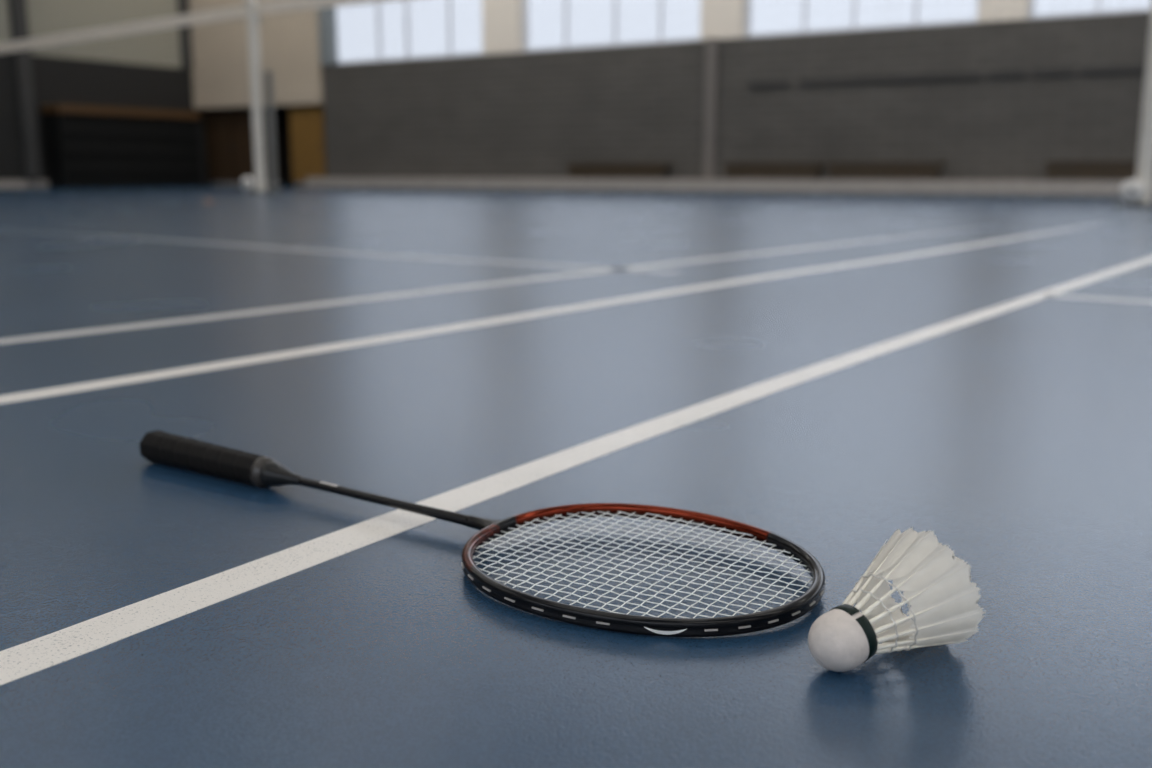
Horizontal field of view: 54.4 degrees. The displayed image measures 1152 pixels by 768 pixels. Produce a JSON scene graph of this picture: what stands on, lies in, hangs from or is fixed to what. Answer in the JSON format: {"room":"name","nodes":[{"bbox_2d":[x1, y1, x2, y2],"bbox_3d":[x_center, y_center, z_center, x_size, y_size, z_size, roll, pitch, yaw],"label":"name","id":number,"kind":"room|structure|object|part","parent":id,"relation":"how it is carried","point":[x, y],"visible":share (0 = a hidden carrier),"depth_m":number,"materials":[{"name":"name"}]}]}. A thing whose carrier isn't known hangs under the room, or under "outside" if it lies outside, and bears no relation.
{"room":"sports hall","nodes":[
{"label":"sports hall","id":0,"kind":"room"},
{"bbox_2d":[0,0,210,185],"bbox_3d":[-13.534,-5.249,10.338,0.300,7.000,24.970,6,13,31],"label":"wall","id":1,"kind":"structure","parent":0,"point":[45,17],"depth_m":18.98,"materials":[{"name":"grey paint"}]},
{"bbox_2d":[0,180,48,188],"bbox_3d":[-13.489,-1.829,10.741,0.030,0.130,24.600,6,13,31],"label":"baseboard","id":2,"kind":"structure","parent":1,"relation":"attached to","point":[4,184],"depth_m":18.09,"materials":[{"name":"grey"}]},
{"bbox_2d":[8,0,41,179],"bbox_3d":[-8.816,-6.687,17.551,0.120,6.870,0.240,6,13,31],"label":"column","id":3,"kind":"structure","parent":1,"relation":"attached to","point":[18,16],"depth_m":17.89,"materials":[{"name":"metal"}]},
{"bbox_2d":[177,0,192,68],"bbox_3d":[-7.140,-8.187,20.112,0.080,4.880,0.200,6,13,31],"label":"trim","id":4,"kind":"structure","parent":1,"relation":"attached to","point":[183,5],"depth_m":20.43,"materials":[{"name":"metal"}]},
{"bbox_2d":[188,0,322,109],"bbox_3d":[-5.657,-7.736,19.643,3.180,5.590,0.370,6,13,31],"label":"panel","id":5,"kind":"object","parent":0,"point":[299,92],"visible":0.69,"depth_m":19.84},
{"bbox_2d":[209,105,322,185],"bbox_3d":[-5.456,-4.485,20.774,3.600,1.600,0.700,6,13,31],"label":"wall niche","id":6,"kind":"object","parent":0,"point":[284,111],"visible":0.09,"depth_m":21.01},
{"bbox_2d":[0,186,1151,767],"bbox_3d":[0.934,-0.174,2.707,33.800,0.120,26.170,6,13,31],"label":"floor","id":7,"kind":"structure","parent":0,"point":[831,375],"depth_m":1.09,"materials":[{"name":"blue rubber"}]},
{"bbox_2d":[41,104,200,187],"bbox_3d":[-7.769,-4.086,19.399,0.470,1.330,2.840,6,13,31],"label":"bleachers","id":8,"kind":"object","parent":7,"relation":"on","point":[86,146],"visible":1,"depth_m":19.05,"materials":[{"name":"black wood"}]},
{"bbox_2d":[204,109,282,185],"bbox_3d":[-6.232,-4.411,20.959,1.400,1.385,0.601,6,13,31],"label":"door","id":9,"kind":"structure","parent":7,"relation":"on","point":[229,133],"depth_m":20.75,"materials":[{"name":"brown wood"}]},
{"bbox_3d":[-6.662,-4.444,20.918,0.676,1.265,0.025,6,13,31],"label":"door","id":10,"kind":"part","parent":9,"relation":"part of","materials":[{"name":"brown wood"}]},
{"bbox_3d":[-6.064,-4.376,20.561,0.676,1.265,0.025,6,13,31],"label":"door","id":11,"kind":"part","parent":9,"relation":"part of","materials":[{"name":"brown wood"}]},
{"bbox_2d":[241,0,286,193],"bbox_3d":[-3.796,-3.582,13.400,0.440,2.580,0.345,6,13,31],"label":"net post","id":12,"kind":"object","parent":7,"relation":"on","point":[258,186],"visible":0.96,"depth_m":13.42,"materials":[{"name":"white metal"}]},
{"bbox_2d":[0,5,248,110],"bbox_3d":[-6.733,-4.253,15.057,6.662,1.131,0.024,6,13,31],"label":"net","id":13,"kind":"object","parent":12,"relation":"attached to","point":[224,14],"visible":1,"depth_m":14.41,"materials":[{"name":"fabric"}]},
{"bbox_3d":[-3.790,-2.331,13.648,0.440,0.030,0.320,6,13,31],"label":"plate","id":14,"kind":"part","parent":12,"relation":"part of","materials":[{"name":"grey metal"}]},
{"bbox_2d":[255,0,1150,82],"bbox_3d":[0.316,-3.606,10.895,9.483,0.966,0.024,6,12,30],"label":"net","id":15,"kind":"object","parent":12,"relation":"attached to","point":[278,6],"visible":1,"depth_m":11.91,"materials":[{"name":"fabric"}]},
{"bbox_2d":[289,106,325,186],"bbox_3d":[-4.584,-4.202,19.859,0.800,1.385,0.601,6,13,31],"label":"cabinet","id":16,"kind":"object","parent":7,"relation":"on","point":[307,133],"visible":0.66,"depth_m":19.61,"materials":[{"name":"brown wood"}]},
{"bbox_2d":[140,430,824,636],"bbox_3d":[-0.144,0.100,0.860,0.670,0.030,0.203,5,12,25],"label":"racket","id":17,"kind":"object","parent":7,"relation":"on","point":[156,446],"visible":1,"depth_m":0.79,"materials":[{"name":"black metal"}]},
{"bbox_3d":[0.044,0.123,0.773,0.254,0.011,0.202,8,16,34],"label":"frame","id":18,"kind":"part","parent":17,"relation":"part of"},
{"bbox_2d":[808,527,985,671],"bbox_3d":[0.173,0.120,0.649,0.101,0.072,0.071,-3,11,-16],"label":"shuttlecock","id":19,"kind":"object","parent":7,"relation":"on","point":[938,589],"visible":1,"depth_m":0.63,"materials":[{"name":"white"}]},
{"bbox_2d":[1112,5,1151,206],"bbox_3d":[4.491,-2.669,8.599,0.440,2.580,0.345,6,13,31],"label":"net post","id":20,"kind":"object","parent":7,"relation":"on","point":[1138,192],"visible":1,"depth_m":8.71,"materials":[{"name":"white metal"}]},
{"bbox_3d":[4.498,-1.418,8.848,0.440,0.030,0.320,6,13,31],"label":"plate","id":21,"kind":"part","parent":20,"relation":"part of","materials":[{"name":"grey metal"}]},
{"bbox_2d":[322,0,1150,180],"bbox_3d":[8.549,-5.436,11.319,30.000,7.000,0.320,6,13,31],"label":"wall","id":22,"kind":"structure","parent":0,"point":[526,121],"depth_m":15.24,"materials":[{"name":"grey paint"}]},
{"bbox_2d":[318,7,337,64],"bbox_3d":[-4.207,-7.527,18.702,0.300,4.250,0.150,6,13,31],"label":"trim","id":23,"kind":"structure","parent":22,"relation":"attached to","point":[329,57],"depth_m":18.94,"materials":[{"name":"grey stone"}]},
{"bbox_2d":[338,0,482,63],"bbox_3d":[-2.772,-7.394,18.004,3.350,4.250,0.086,6,13,31],"label":"window","id":24,"kind":"structure","parent":22,"relation":"in","point":[407,29],"depth_m":18.28,"materials":[{"name":"metal"}]},
{"bbox_2d":[523,0,699,51],"bbox_3d":[0.518,-7.020,16.039,3.050,4.250,0.086,6,13,31],"label":"window","id":25,"kind":"structure","parent":22,"relation":"in","point":[525,2],"depth_m":16.64,"materials":[{"name":"metal"}]},
{"bbox_2d":[703,37,717,178],"bbox_3d":[1.868,-3.817,15.559,0.170,1.905,0.060,6,13,31],"label":"trim","id":26,"kind":"structure","parent":22,"relation":"attached to","point":[711,62],"depth_m":15.53,"materials":[{"name":"beige paint"}]},
{"bbox_2d":[306,177,1125,195],"bbox_3d":[8.346,-2.016,11.630,30.000,0.165,0.500,6,13,31],"label":"baseboard","id":27,"kind":"structure","parent":22,"relation":"attached to","point":[1002,187],"depth_m":14.92,"materials":[{"name":"grey"}]},
{"bbox_2d":[566,163,674,178],"bbox_3d":[0.625,-3.069,16.137,1.640,0.220,0.280,6,13,31],"label":"bench","id":28,"kind":"object","parent":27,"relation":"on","point":[576,170],"visible":1,"depth_m":15.99,"materials":[{"name":"brown wood"}]},
{"bbox_3d":[0.625,-3.158,16.120,1.640,0.040,0.280,6,13,31],"label":"seat","id":29,"kind":"part","parent":28,"relation":"part of","materials":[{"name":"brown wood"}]},
{"bbox_3d":[1.275,-2.983,15.792,0.050,0.180,0.170,6,13,31],"label":"leg","id":30,"kind":"part","parent":28,"relation":"part of","materials":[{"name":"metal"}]},
{"bbox_2d":[723,162,827,179],"bbox_3d":[2.645,-2.840,14.930,1.370,0.220,0.280,6,13,31],"label":"bench","id":31,"kind":"object","parent":27,"relation":"on","point":[776,169],"visible":0.99,"depth_m":14.78,"materials":[{"name":"brown wood"}]},
{"bbox_3d":[2.645,-2.928,14.913,1.370,0.040,0.280,6,13,31],"label":"seat","id":32,"kind":"part","parent":31,"relation":"part of","materials":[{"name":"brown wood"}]},
{"bbox_3d":[3.180,-2.767,14.654,0.050,0.180,0.170,6,13,31],"label":"leg","id":33,"kind":"part","parent":31,"relation":"part of","materials":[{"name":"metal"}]},
{"bbox_2d":[828,162,946,179],"bbox_3d":[3.923,-2.694,14.167,1.440,0.220,0.280,6,13,31],"label":"bench","id":34,"kind":"object","parent":27,"relation":"on","point":[838,170],"visible":1,"depth_m":14.04,"materials":[{"name":"brown wood"}]},
{"bbox_3d":[3.923,-2.783,14.150,1.440,0.040,0.280,6,13,31],"label":"seat","id":35,"kind":"part","parent":34,"relation":"part of","materials":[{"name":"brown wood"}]},
{"bbox_3d":[4.488,-2.618,13.873,0.050,0.180,0.170,6,13,31],"label":"leg","id":36,"kind":"part","parent":34,"relation":"part of","materials":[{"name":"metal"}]},
{"bbox_2d":[1044,161,1136,180],"bbox_3d":[6.093,-2.448,12.870,1.300,0.220,0.280,6,13,31],"label":"bench","id":37,"kind":"object","parent":27,"relation":"on","point":[1055,169],"visible":1,"depth_m":12.84,"materials":[{"name":"brown wood"}]},
{"bbox_3d":[6.093,-2.536,12.854,1.300,0.040,0.280,6,13,31],"label":"seat","id":38,"kind":"part","parent":37,"relation":"part of","materials":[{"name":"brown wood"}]},
{"bbox_2d":[745,0,978,37],"bbox_3d":[3.658,-6.664,14.163,3.100,4.250,0.086,6,13,31],"label":"window","id":39,"kind":"structure","parent":22,"relation":"in","point":[748,2],"depth_m":14.58,"materials":[{"name":"metal"}]},
{"bbox_2d":[749,65,1145,87],"bbox_3d":[7.591,-3.471,12.097,12.250,0.070,0.035,6,13,31],"label":"trim","id":40,"kind":"structure","parent":22,"relation":"attached to","point":[1135,68],"depth_m":13.83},
{"bbox_2d":[1028,0,1150,18],"bbox_3d":[6.777,-6.309,12.300,3.100,4.250,0.086,6,13,31],"label":"window","id":41,"kind":"structure","parent":22,"relation":"in","point":[1032,2],"depth_m":13.15,"materials":[{"name":"metal"}]}
]}

